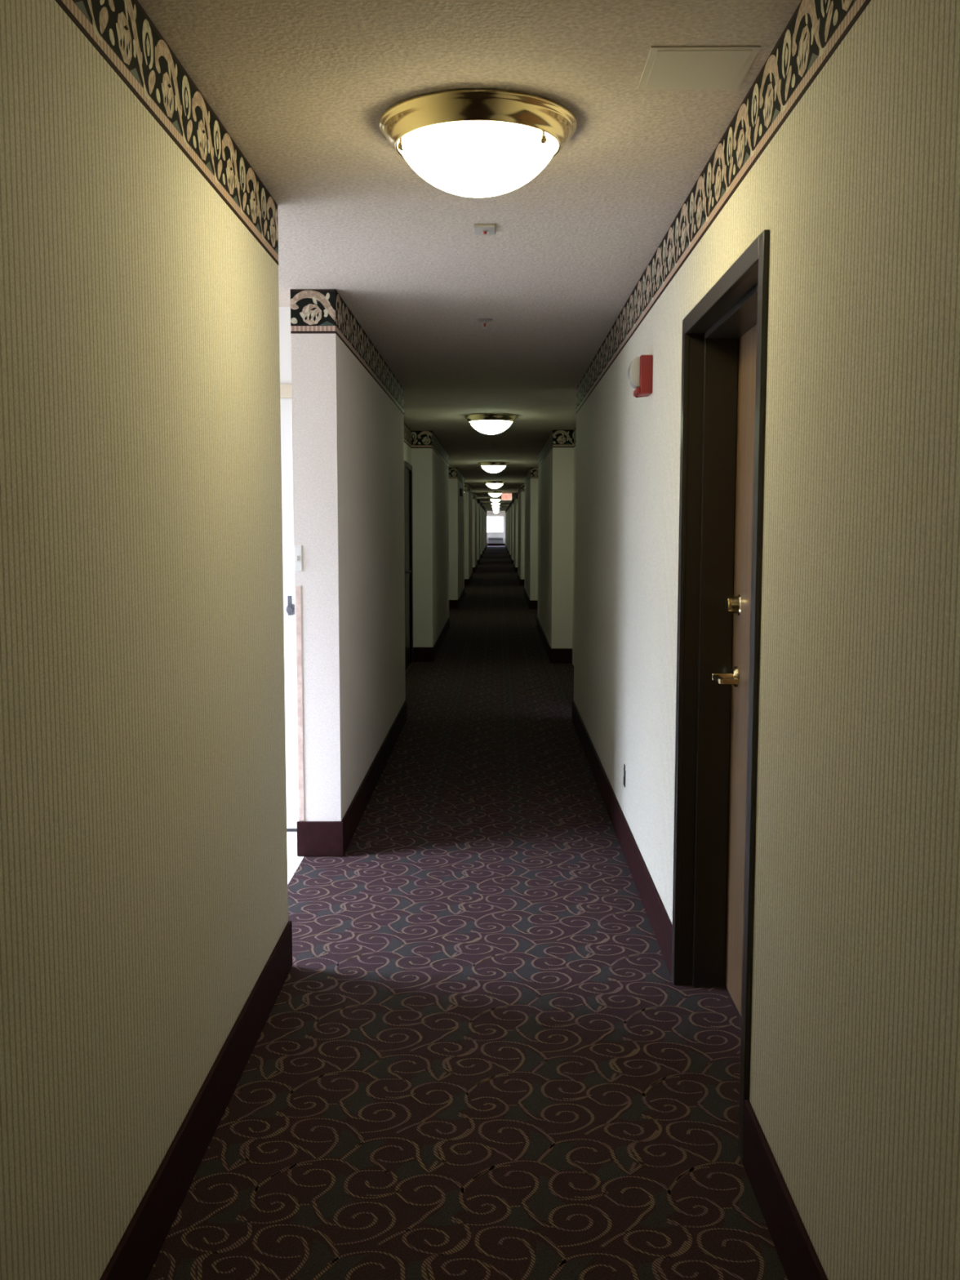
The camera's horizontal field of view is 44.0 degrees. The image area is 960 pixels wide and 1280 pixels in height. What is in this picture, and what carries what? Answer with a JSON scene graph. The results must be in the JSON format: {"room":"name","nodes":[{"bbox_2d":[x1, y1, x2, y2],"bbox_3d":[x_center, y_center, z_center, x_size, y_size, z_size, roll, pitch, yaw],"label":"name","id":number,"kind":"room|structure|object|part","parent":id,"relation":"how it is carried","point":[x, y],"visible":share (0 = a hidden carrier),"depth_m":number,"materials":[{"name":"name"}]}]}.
{"room":"hotel corridor","nodes":[
{"label":"hotel corridor","id":0,"kind":"room"},
{"bbox_2d":[0,0,288,1279],"bbox_3d":[-0.768,0.358,-1.316,0.130,2.440,10.290,0,6,1],"label":"wall","id":1,"kind":"structure","parent":0,"point":[144,891],"depth_m":2.14,"materials":[{"name":"paint"}]},
{"bbox_2d":[54,0,278,265],"bbox_3d":[-0.701,-0.765,-1.425,0.002,0.183,10.290,0,6,1],"label":"wallpaper border","id":2,"kind":"object","parent":1,"relation":"attached to","point":[122,32],"visible":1,"depth_m":2.51,"materials":[{"name":"black paper"}]},
{"bbox_2d":[99,920,292,1279],"bbox_3d":[-0.698,1.494,-1.205,0.012,0.156,10.294,0,6,1],"label":"baseboard","id":3,"kind":"structure","parent":1,"relation":"attached to","point":[137,1251],"depth_m":2.66,"materials":[{"name":"red plastic"}]},
{"bbox_2d":[279,306,291,384],"bbox_3d":[-1.757,-0.307,5.572,1.928,2.440,0.100,0,6,1],"label":"wall","id":4,"kind":"structure","parent":0,"point":[285,346],"depth_m":5.41,"materials":[{"name":"white paint"}]},
{"bbox_2d":[280,384,297,831],"bbox_3d":[-1.299,-0.130,5.565,1.005,2.090,0.135,0,6,1],"label":"door","id":5,"kind":"structure","parent":4,"relation":"in","point":[286,403],"depth_m":5.53,"materials":[{"name":"white paint"}]},
{"bbox_3d":[-1.300,-0.126,5.525,1.005,2.090,0.015,0,6,1],"label":"frame","id":6,"kind":"part","parent":5,"relation":"part of","materials":[{"name":"beige paint"}]},
{"bbox_3d":[-0.877,-0.160,5.513,0.052,0.091,0.050,0,6,1],"label":"handle","id":7,"kind":"part","parent":5,"relation":"part of","materials":[{"name":"grey metal"}]},
{"bbox_2d":[286,831,303,884],"bbox_3d":[-1.815,1.042,4.296,2.055,0.001,3.100,0,6,1],"label":"floor","id":8,"kind":"structure","parent":0,"point":[294,861],"depth_m":5.22,"materials":[{"name":"white tile"}]},
{"bbox_2d":[290,333,405,821],"bbox_3d":[-0.679,-0.439,6.949,0.190,2.440,3.683,0,6,1],"label":"wall","id":9,"kind":"structure","parent":0,"point":[348,433],"depth_m":5.30,"materials":[{"name":"white paint"}]},
{"bbox_2d":[294,545,302,571],"bbox_3d":[-0.781,-0.351,5.102,0.032,0.110,0.012,0,6,1],"label":"switch plate","id":10,"kind":"object","parent":9,"relation":"attached to","point":[298,548],"visible":1,"depth_m":5.10,"materials":[{"name":"white paint"}]},
{"bbox_2d":[295,586,304,820],"bbox_3d":[-0.783,0.280,5.167,0.022,1.030,0.004,0,6,1],"label":"trim","id":11,"kind":"structure","parent":9,"relation":"attached to","point":[298,588],"depth_m":5.17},
{"bbox_2d":[289,288,335,333],"bbox_3d":[-0.704,-1.385,5.006,0.190,0.183,0.002,0,6,1],"label":"wallpaper border","id":12,"kind":"object","parent":9,"relation":"attached to","point":[313,311],"visible":1,"depth_m":5.01,"materials":[{"name":"black"}]},
{"bbox_2d":[296,699,407,856],"bbox_3d":[-0.675,0.697,7.052,0.206,0.156,3.695,0,6,1],"label":"baseboard","id":13,"kind":"structure","parent":9,"relation":"attached to","point":[314,838],"depth_m":5.40,"materials":[{"name":"red plastic"}]},
{"bbox_2d":[335,289,404,414],"bbox_3d":[-0.582,-1.562,6.839,0.002,0.183,3.683,0,6,1],"label":"wallpaper border","id":14,"kind":"object","parent":9,"relation":"attached to","point":[348,329],"visible":1,"depth_m":6.12,"materials":[{"name":"black printed floral wallpaper"}]},
{"bbox_2d":[404,441,412,671],"bbox_3d":[-0.849,-0.799,10.681,0.200,2.440,3.810,0,6,1],"label":"wall","id":15,"kind":"structure","parent":0,"point":[407,450],"depth_m":12.14,"materials":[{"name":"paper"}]},
{"bbox_2d":[404,422,411,448],"bbox_3d":[-0.747,-1.922,10.571,0.002,0.183,3.810,0,6,1],"label":"wallpaper border","id":16,"kind":"object","parent":15,"relation":"attached to","point":[407,432],"visible":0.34,"depth_m":11.94,"materials":[{"name":"black paper"}]},
{"bbox_2d":[404,460,413,671],"bbox_3d":[-0.712,-0.744,12.025,0.075,2.072,1.080,0,6,1],"label":"door","id":17,"kind":"structure","parent":15,"relation":"in","point":[406,464],"depth_m":12.09,"materials":[{"name":"wood"}]},
{"bbox_2d":[411,448,448,647],"bbox_3d":[-0.682,-1.188,14.715,0.418,2.440,4.300,0,6,1],"label":"wall","id":18,"kind":"structure","parent":0,"point":[430,474],"depth_m":12.65,"materials":[{"name":"beige paint"}]},
{"bbox_2d":[411,430,431,448],"bbox_3d":[-0.612,-2.105,12.464,0.218,0.183,0.002,0,6,1],"label":"wallpaper border","id":19,"kind":"object","parent":18,"relation":"attached to","point":[420,438],"visible":1,"depth_m":12.46,"materials":[{"name":"black paper"}]},
{"bbox_2d":[413,616,449,662],"bbox_3d":[-0.577,-0.052,14.817,0.230,0.156,4.312,0,6,1],"label":"baseboard","id":20,"kind":"structure","parent":18,"relation":"attached to","point":[420,654],"depth_m":12.68,"materials":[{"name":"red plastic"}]},
{"bbox_2d":[431,431,448,467],"bbox_3d":[-0.471,-2.311,14.604,0.002,0.183,4.300,0,6,1],"label":"wallpaper border","id":21,"kind":"object","parent":18,"relation":"attached to","point":[437,447],"visible":1,"depth_m":14.07,"materials":[{"name":"black paper"}]},
{"bbox_2d":[448,478,464,599],"bbox_3d":[-0.568,-1.964,22.757,0.418,2.440,4.300,0,6,1],"label":"wall","id":22,"kind":"structure","parent":0,"point":[456,503],"depth_m":20.68,"materials":[{"name":"beige paint"}]},
{"bbox_2d":[448,467,457,478],"bbox_3d":[-0.497,-2.881,20.506,0.218,0.183,0.002,0,6,1],"label":"wallpaper border","id":23,"kind":"object","parent":22,"relation":"attached to","point":[452,471],"visible":0.6,"depth_m":20.51,"materials":[{"name":"black paper"}]},
{"bbox_2d":[448,586,465,608],"bbox_3d":[-0.463,-0.828,22.859,0.230,0.156,4.312,0,6,1],"label":"baseboard","id":24,"kind":"structure","parent":22,"relation":"attached to","point":[453,604],"depth_m":20.72,"materials":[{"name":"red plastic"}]},
{"bbox_2d":[457,467,464,486],"bbox_3d":[-0.357,-3.087,22.645,0.002,0.183,4.300,0,6,1],"label":"wallpaper border","id":25,"kind":"object","parent":22,"relation":"attached to","point":[460,476],"visible":1,"depth_m":22.32,"materials":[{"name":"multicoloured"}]},
{"bbox_2d":[459,488,464,496],"bbox_3d":[-0.330,-2.699,21.748,0.082,0.144,0.116,0,6,1],"label":"fire alarm strobe","id":26,"kind":"object","parent":22,"relation":"attached to","point":[461,491],"visible":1,"depth_m":21.70,"materials":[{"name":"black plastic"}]},
{"bbox_2d":[146,545,787,1279],"bbox_3d":[0.511,-2.369,39.653,2.100,0.001,92.600,0,6,1],"label":"floor","id":27,"kind":"structure","parent":0,"point":[478,1055],"depth_m":3.29,"materials":[{"name":"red carpet"}]},
{"bbox_2d":[464,491,472,578],"bbox_3d":[-0.453,-2.740,30.799,0.418,2.440,4.300,0,6,1],"label":"wall","id":28,"kind":"structure","parent":0,"point":[468,496],"depth_m":28.75,"materials":[{"name":"beige paint"}]},
{"bbox_2d":[464,484,468,491],"bbox_3d":[-0.383,-3.657,28.548,0.218,0.183,0.002,0,6,1],"label":"wallpaper border","id":29,"kind":"object","parent":28,"relation":"attached to","point":[466,486],"visible":0.52,"depth_m":28.55,"materials":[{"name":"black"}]},
{"bbox_2d":[464,572,472,585],"bbox_3d":[-0.348,-1.604,30.901,0.230,0.156,4.312,0,6,1],"label":"baseboard","id":30,"kind":"structure","parent":28,"relation":"attached to","point":[467,581],"depth_m":28.76,"materials":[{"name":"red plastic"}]},
{"bbox_2d":[468,484,472,496],"bbox_3d":[-0.242,-3.863,30.687,0.002,0.183,4.300,0,6,1],"label":"wallpaper border","id":31,"kind":"object","parent":28,"relation":"attached to","point":[470,490],"visible":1,"depth_m":30.64,"materials":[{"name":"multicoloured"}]},
{"bbox_2d":[137,0,801,511],"bbox_3d":[-0.339,-4.834,39.276,4.000,0.100,92.300,0,6,1],"label":"ceiling","id":32,"kind":"structure","parent":0,"point":[303,89],"depth_m":3.32,"materials":[{"name":"white paint"}]},
{"bbox_2d":[378,88,577,197],"bbox_3d":[-0.005,-1.194,2.949,0.489,0.168,0.489,-3,6,-31],"label":"ceiling lamp","id":33,"kind":"object","parent":32,"relation":"attached to","point":[471,143],"visible":1,"depth_m":2.81,"materials":[{"name":"white glass"}]},
{"bbox_3d":[-0.005,-1.166,2.952,0.393,0.112,0.393,0,6,1],"label":"lamp shade","id":34,"kind":"part","parent":33,"relation":"part of","materials":[{"name":"white glass"}]},
{"bbox_2d":[473,223,495,235],"bbox_3d":[0.017,-1.365,3.967,0.072,0.022,0.110,0,6,1],"label":"sprinkler head","id":35,"kind":"object","parent":32,"relation":"attached to","point":[479,228],"visible":1,"depth_m":3.94},
{"bbox_2d":[476,318,493,328],"bbox_3d":[0.024,-1.528,5.740,0.076,0.039,0.076,0,6,1],"label":"sprinkler head","id":36,"kind":"object","parent":32,"relation":"attached to","point":[484,321],"visible":1,"depth_m":5.73},
{"bbox_2d":[463,413,517,434],"bbox_3d":[0.099,-1.948,10.762,0.489,0.168,0.489,4,7,33],"label":"ceiling lamp","id":37,"kind":"object","parent":32,"relation":"attached to","point":[484,423],"visible":1,"depth_m":10.61,"materials":[{"name":"white glass"}]},
{"bbox_3d":[0.099,-1.920,10.765,0.393,0.112,0.393,0,6,1],"label":"lamp shade","id":38,"kind":"part","parent":37,"relation":"part of","materials":[{"name":"white glass"}]},
{"bbox_2d":[478,461,508,473],"bbox_3d":[0.212,-2.716,18.725,0.489,0.168,0.489,-3,6,-31],"label":"ceiling lamp","id":39,"kind":"object","parent":32,"relation":"attached to","point":[493,467],"visible":1,"depth_m":18.57,"materials":[{"name":"white glass"}]},
{"bbox_3d":[0.212,-2.688,18.727,0.393,0.112,0.393,0,6,1],"label":"lamp shade","id":40,"kind":"part","parent":39,"relation":"part of","materials":[{"name":"white glass"}]},
{"bbox_2d":[484,480,505,488],"bbox_3d":[0.326,-3.489,26.737,0.489,0.168,0.489,-3,6,-31],"label":"ceiling lamp","id":41,"kind":"object","parent":32,"relation":"attached to","point":[491,484],"visible":1,"depth_m":26.58,"materials":[{"name":"white glass"}]},
{"bbox_3d":[0.326,-3.461,26.739,0.393,0.112,0.393,0,6,1],"label":"lamp shade","id":42,"kind":"part","parent":41,"relation":"part of","materials":[{"name":"white glass"}]},
{"bbox_2d":[486,491,502,497],"bbox_3d":[0.441,-4.262,34.749,0.489,0.168,0.489,-3,6,-31],"label":"ceiling lamp","id":43,"kind":"object","parent":32,"relation":"attached to","point":[494,494],"visible":1,"depth_m":34.60,"materials":[{"name":"white glass"}]},
{"bbox_3d":[0.441,-4.234,34.751,0.393,0.112,0.393,0,6,1],"label":"lamp shade","id":44,"kind":"part","parent":43,"relation":"part of","materials":[{"name":"white glass"}]},
{"bbox_2d":[488,497,502,502],"bbox_3d":[0.554,-5.035,42.761,0.489,0.168,0.489,4,7,33],"label":"ceiling lamp","id":45,"kind":"object","parent":32,"relation":"attached to","point":[493,500],"visible":0.95,"depth_m":42.61,"materials":[{"name":"white glass"}]},
{"bbox_3d":[0.554,-5.007,42.763,0.393,0.112,0.393,0,6,1],"label":"lamp shade","id":46,"kind":"part","parent":45,"relation":"part of","materials":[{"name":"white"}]},
{"bbox_2d":[489,502,501,506],"bbox_3d":[0.669,-5.808,50.773,0.489,0.168,0.489,-4,7,-38],"label":"ceiling lamp","id":47,"kind":"object","parent":32,"relation":"attached to","point":[494,504],"visible":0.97,"depth_m":50.63,"materials":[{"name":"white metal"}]},
{"bbox_2d":[502,492,511,500],"bbox_3d":[0.807,-4.321,35.740,0.310,0.240,0.064,0,6,1],"label":"exit sign","id":48,"kind":"object","parent":32,"relation":"hanging from","point":[505,496],"visible":0.92,"depth_m":35.71,"materials":[{"name":"red plastic"}]},
{"bbox_2d":[637,45,760,89],"bbox_3d":[0.470,-1.241,2.581,0.227,0.004,0.240,0,6,1],"label":"access panel","id":49,"kind":"object","parent":32,"relation":"attached to","point":[666,68],"visible":1,"depth_m":2.57,"materials":[{"name":"beige"}]},
{"bbox_2d":[472,498,476,567],"bbox_3d":[-0.339,-3.516,38.840,0.418,2.440,4.300,0,6,1],"label":"wall","id":50,"kind":"structure","parent":0,"point":[474,502],"depth_m":36.76,"materials":[{"name":"beige paint"}]},
{"bbox_2d":[472,563,477,572],"bbox_3d":[-0.232,-2.380,38.943,0.234,0.156,4.312,0,6,1],"label":"baseboard","id":51,"kind":"structure","parent":50,"relation":"attached to","point":[474,569],"depth_m":37.35,"materials":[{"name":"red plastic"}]},
{"bbox_2d":[476,503,479,559],"bbox_3d":[-0.224,-4.292,46.882,0.418,2.440,4.300,0,6,1],"label":"wall","id":52,"kind":"structure","parent":0,"point":[477,504],"depth_m":44.78,"materials":[{"name":"beige paint"}]},
{"bbox_2d":[480,506,482,554],"bbox_3d":[-0.110,-5.068,54.924,0.418,2.440,4.300,0,6,1],"label":"wall","id":53,"kind":"structure","parent":0,"point":[481,508],"depth_m":52.83,"materials":[{"name":"beige paint"}]},
{"bbox_2d":[482,509,484,551],"bbox_3d":[0.005,-5.844,62.966,0.418,2.440,4.300,0,6,1],"label":"wall","id":54,"kind":"structure","parent":0,"point":[482,509],"depth_m":60.92,"materials":[{"name":"beige paint"}]},
{"bbox_2d":[484,511,485,547],"bbox_3d":[0.119,-6.620,71.008,0.418,2.440,4.300,0,6,1],"label":"wall","id":55,"kind":"structure","parent":0,"point":[484,511],"depth_m":68.97,"materials":[{"name":"beige paint"}]},
{"bbox_2d":[485,512,487,545],"bbox_3d":[0.234,-7.396,79.050,0.418,2.440,4.300,0,6,1],"label":"wall","id":56,"kind":"structure","parent":0,"point":[486,513],"depth_m":76.92,"materials":[{"name":"beige paint"}]},
{"bbox_2d":[486,511,505,546],"bbox_3d":[1.162,-7.987,85.179,2.100,2.440,0.120,0,6,1],"label":"wall","id":57,"kind":"structure","parent":0,"point":[489,513],"depth_m":85.16,"materials":[{"name":"white paint"}]},
{"bbox_2d":[486,515,503,533],"bbox_3d":[1.072,-8.277,85.117,1.320,1.230,0.110,0,6,1],"label":"window","id":58,"kind":"structure","parent":57,"relation":"in","point":[486,516],"depth_m":85.10,"materials":[{"name":"white paint"}]},
{"bbox_2d":[486,543,505,545],"bbox_3d":[1.160,-6.845,85.223,1.700,0.156,0.012,0,6,1],"label":"baseboard","id":59,"kind":"structure","parent":57,"relation":"attached to","point":[486,544],"depth_m":85.22,"materials":[{"name":"red plastic"}]},
{"bbox_2d":[488,537,503,543],"bbox_3d":[1.119,-7.124,85.088,1.100,0.420,0.228,0,6,1],"label":"wall heater","id":60,"kind":"object","parent":57,"relation":"attached to","point":[491,540],"visible":1,"depth_m":84.97,"materials":[{"name":"grey paint"}]},
{"bbox_2d":[488,537,502,540],"bbox_3d":[1.117,-7.211,84.968,1.000,0.137,0.007,0,6,1],"label":"grille","id":61,"kind":"object","parent":60,"relation":"attached to","point":[490,539],"depth_m":84.97,"materials":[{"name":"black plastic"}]},
{"bbox_2d":[505,513,506,545],"bbox_3d":[1.913,-7.385,78.951,0.420,2.440,4.350,0,6,1],"label":"wall","id":62,"kind":"structure","parent":0,"point":[505,513],"depth_m":78.15,"materials":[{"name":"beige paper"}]},
{"bbox_2d":[506,511,507,547],"bbox_3d":[1.799,-6.609,70.910,0.420,2.440,4.350,0,6,1],"label":"wall","id":63,"kind":"structure","parent":0,"point":[507,511],"depth_m":68.85,"materials":[{"name":"beige paint"}]},
{"bbox_2d":[507,509,509,551],"bbox_3d":[1.685,-5.833,62.868,0.420,2.440,4.350,0,6,1],"label":"wall","id":64,"kind":"structure","parent":0,"point":[508,509],"depth_m":61.02,"materials":[{"name":"beige paint"}]},
{"bbox_2d":[508,506,511,554],"bbox_3d":[1.570,-5.057,54.826,0.420,2.440,4.350,0,6,1],"label":"wall","id":65,"kind":"structure","parent":0,"point":[509,532],"depth_m":53.29,"materials":[{"name":"beige paint"}]},
{"bbox_2d":[511,503,513,559],"bbox_3d":[1.456,-4.282,46.784,0.420,2.440,4.350,0,6,1],"label":"wall","id":66,"kind":"structure","parent":0,"point":[512,505],"depth_m":44.87,"materials":[{"name":"beige paint"}]},
{"bbox_2d":[513,498,518,567],"bbox_3d":[1.341,-3.506,38.742,0.420,2.440,4.350,0,6,1],"label":"wall","id":67,"kind":"structure","parent":0,"point":[516,501],"depth_m":36.97,"materials":[{"name":"beige paint"}]},
{"bbox_2d":[513,564,517,572],"bbox_3d":[1.232,-2.369,38.847,0.236,0.156,4.362,0,6,1],"label":"baseboard","id":68,"kind":"structure","parent":67,"relation":"attached to","point":[514,567],"depth_m":36.68,"materials":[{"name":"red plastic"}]},
{"bbox_2d":[517,491,524,579],"bbox_3d":[1.227,-2.730,30.701,0.420,2.440,4.350,0,6,1],"label":"wall","id":69,"kind":"structure","parent":0,"point":[521,506],"depth_m":28.61,"materials":[{"name":"beige paint"}]},
{"bbox_2d":[517,484,521,496],"bbox_3d":[1.016,-3.853,30.595,0.002,0.183,4.350,0,6,1],"label":"wallpaper border","id":70,"kind":"object","parent":69,"relation":"attached to","point":[519,488],"visible":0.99,"depth_m":30.39,"materials":[{"name":"black paper"}]},
{"bbox_2d":[517,573,524,586],"bbox_3d":[1.118,-1.593,30.806,0.236,0.156,4.362,0,6,1],"label":"baseboard","id":71,"kind":"structure","parent":69,"relation":"attached to","point":[521,581],"depth_m":28.64,"materials":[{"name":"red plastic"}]},
{"bbox_2d":[520,484,524,491],"bbox_3d":[1.097,-3.644,28.428,0.220,0.183,0.002,0,6,1],"label":"wallpaper border","id":72,"kind":"object","parent":69,"relation":"attached to","point":[522,486],"visible":0.52,"depth_m":28.43,"materials":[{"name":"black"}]},
{"bbox_2d":[524,478,537,609],"bbox_3d":[1.112,-1.954,22.659,0.420,2.440,4.350,0,6,1],"label":"wall","id":73,"kind":"structure","parent":0,"point":[531,572],"depth_m":20.57,"materials":[{"name":"beige paint"}]},
{"bbox_2d":[524,468,530,485],"bbox_3d":[0.902,-3.077,22.553,0.002,0.183,4.350,0,6,1],"label":"wallpaper border","id":74,"kind":"object","parent":73,"relation":"attached to","point":[527,477],"visible":1,"depth_m":22.33,"materials":[{"name":"black paper"}]},
{"bbox_2d":[524,587,537,609],"bbox_3d":[1.003,-0.818,22.764,0.236,0.156,4.362,0,6,1],"label":"baseboard","id":75,"kind":"structure","parent":73,"relation":"attached to","point":[532,604],"depth_m":20.60,"materials":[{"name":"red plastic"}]},
{"bbox_2d":[530,467,537,478],"bbox_3d":[0.982,-2.868,20.386,0.220,0.183,0.002,0,6,1],"label":"wallpaper border","id":76,"kind":"object","parent":73,"relation":"attached to","point":[534,471],"visible":0.59,"depth_m":20.39,"materials":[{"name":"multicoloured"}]},
{"bbox_2d":[537,447,573,648],"bbox_3d":[0.998,-1.178,14.617,0.420,2.440,4.350,0,6,1],"label":"wall","id":77,"kind":"structure","parent":0,"point":[556,472],"depth_m":12.50,"materials":[{"name":"beige paint"}]},
{"bbox_2d":[537,431,552,467],"bbox_3d":[0.787,-2.301,14.511,0.002,0.183,4.350,0,6,1],"label":"wallpaper border","id":78,"kind":"object","parent":77,"relation":"attached to","point":[547,447],"visible":1,"depth_m":14.12,"materials":[{"name":"black paper"}]},
{"bbox_2d":[536,617,572,662],"bbox_3d":[0.889,-0.042,14.722,0.236,0.156,4.362,0,6,1],"label":"baseboard","id":79,"kind":"structure","parent":77,"relation":"attached to","point":[554,655],"depth_m":12.56,"materials":[{"name":"red plastic"}]},
{"bbox_2d":[552,429,573,447],"bbox_3d":[0.868,-2.092,12.344,0.220,0.183,0.002,0,6,1],"label":"wallpaper border","id":80,"kind":"object","parent":77,"relation":"attached to","point":[561,437],"visible":1,"depth_m":12.34,"materials":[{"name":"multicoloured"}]},
{"bbox_2d":[572,446,575,665],"bbox_3d":[1.050,-0.790,10.599,0.200,2.440,3.720,0,6,1],"label":"wall","id":81,"kind":"structure","parent":0,"point":[574,512],"depth_m":12.30,"materials":[{"name":"beige paint"}]},
{"bbox_2d":[573,427,576,447],"bbox_3d":[0.950,-1.913,10.492,0.002,0.183,3.720,0,6,1],"label":"wallpaper border","id":82,"kind":"object","parent":81,"relation":"attached to","point":[575,429],"visible":0.18,"depth_m":12.17,"materials":[{"name":"black paper"}]},
{"bbox_2d":[573,0,959,1279],"bbox_3d":[0.698,0.122,1.147,0.215,2.440,15.280,0,6,1],"label":"wall","id":83,"kind":"structure","parent":0,"point":[855,1076],"depth_m":1.97,"materials":[{"name":"paint"}]},
{"bbox_2d":[572,699,672,977],"bbox_3d":[0.656,0.768,6.334,0.012,0.156,5.080,0,6,1],"label":"baseboard","id":84,"kind":"structure","parent":83,"relation":"attached to","point":[660,921],"depth_m":4.95,"materials":[{"name":"red plastic"}]},
{"bbox_2d":[622,764,625,786],"bbox_3d":[0.645,0.605,5.314,0.007,0.097,0.056,0,6,1],"label":"outlet box","id":85,"kind":"object","parent":83,"relation":"attached to","point":[624,770],"visible":1,"depth_m":5.30,"materials":[{"name":"black plastic"}]},
{"bbox_2d":[627,355,653,397],"bbox_3d":[0.599,-0.986,4.448,0.082,0.144,0.116,0,6,1],"label":"fire alarm strobe","id":86,"kind":"object","parent":83,"relation":"attached to","point":[640,371],"visible":1,"depth_m":4.40,"materials":[{"name":"red plastic"}]},
{"bbox_2d":[671,229,769,1163],"bbox_3d":[0.721,0.111,3.160,0.227,2.076,1.110,0,6,1],"label":"door","id":87,"kind":"structure","parent":83,"relation":"in","point":[725,334],"depth_m":3.60,"materials":[{"name":"brown wood"}]},
{"bbox_3d":[0.735,0.115,3.530,0.076,0.065,0.160,0,6,1],"label":"lever","id":88,"kind":"part","parent":87,"relation":"part of","materials":[{"name":"gold metal"}]},
{"bbox_2d":[575,0,871,413],"bbox_3d":[0.591,-1.002,1.040,0.002,0.183,15.280,0,6,1],"label":"wallpaper border","id":89,"kind":"object","parent":83,"relation":"attached to","point":[816,28],"visible":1,"depth_m":2.78,"materials":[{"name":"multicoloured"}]},
{"bbox_2d":[742,1099,827,1279],"bbox_3d":[0.540,1.555,-1.822,0.012,0.156,9.090,0,6,1],"label":"baseboard","id":90,"kind":"structure","parent":83,"relation":"attached to","point":[799,1260],"depth_m":2.37,"materials":[{"name":"red plastic"}]}
]}

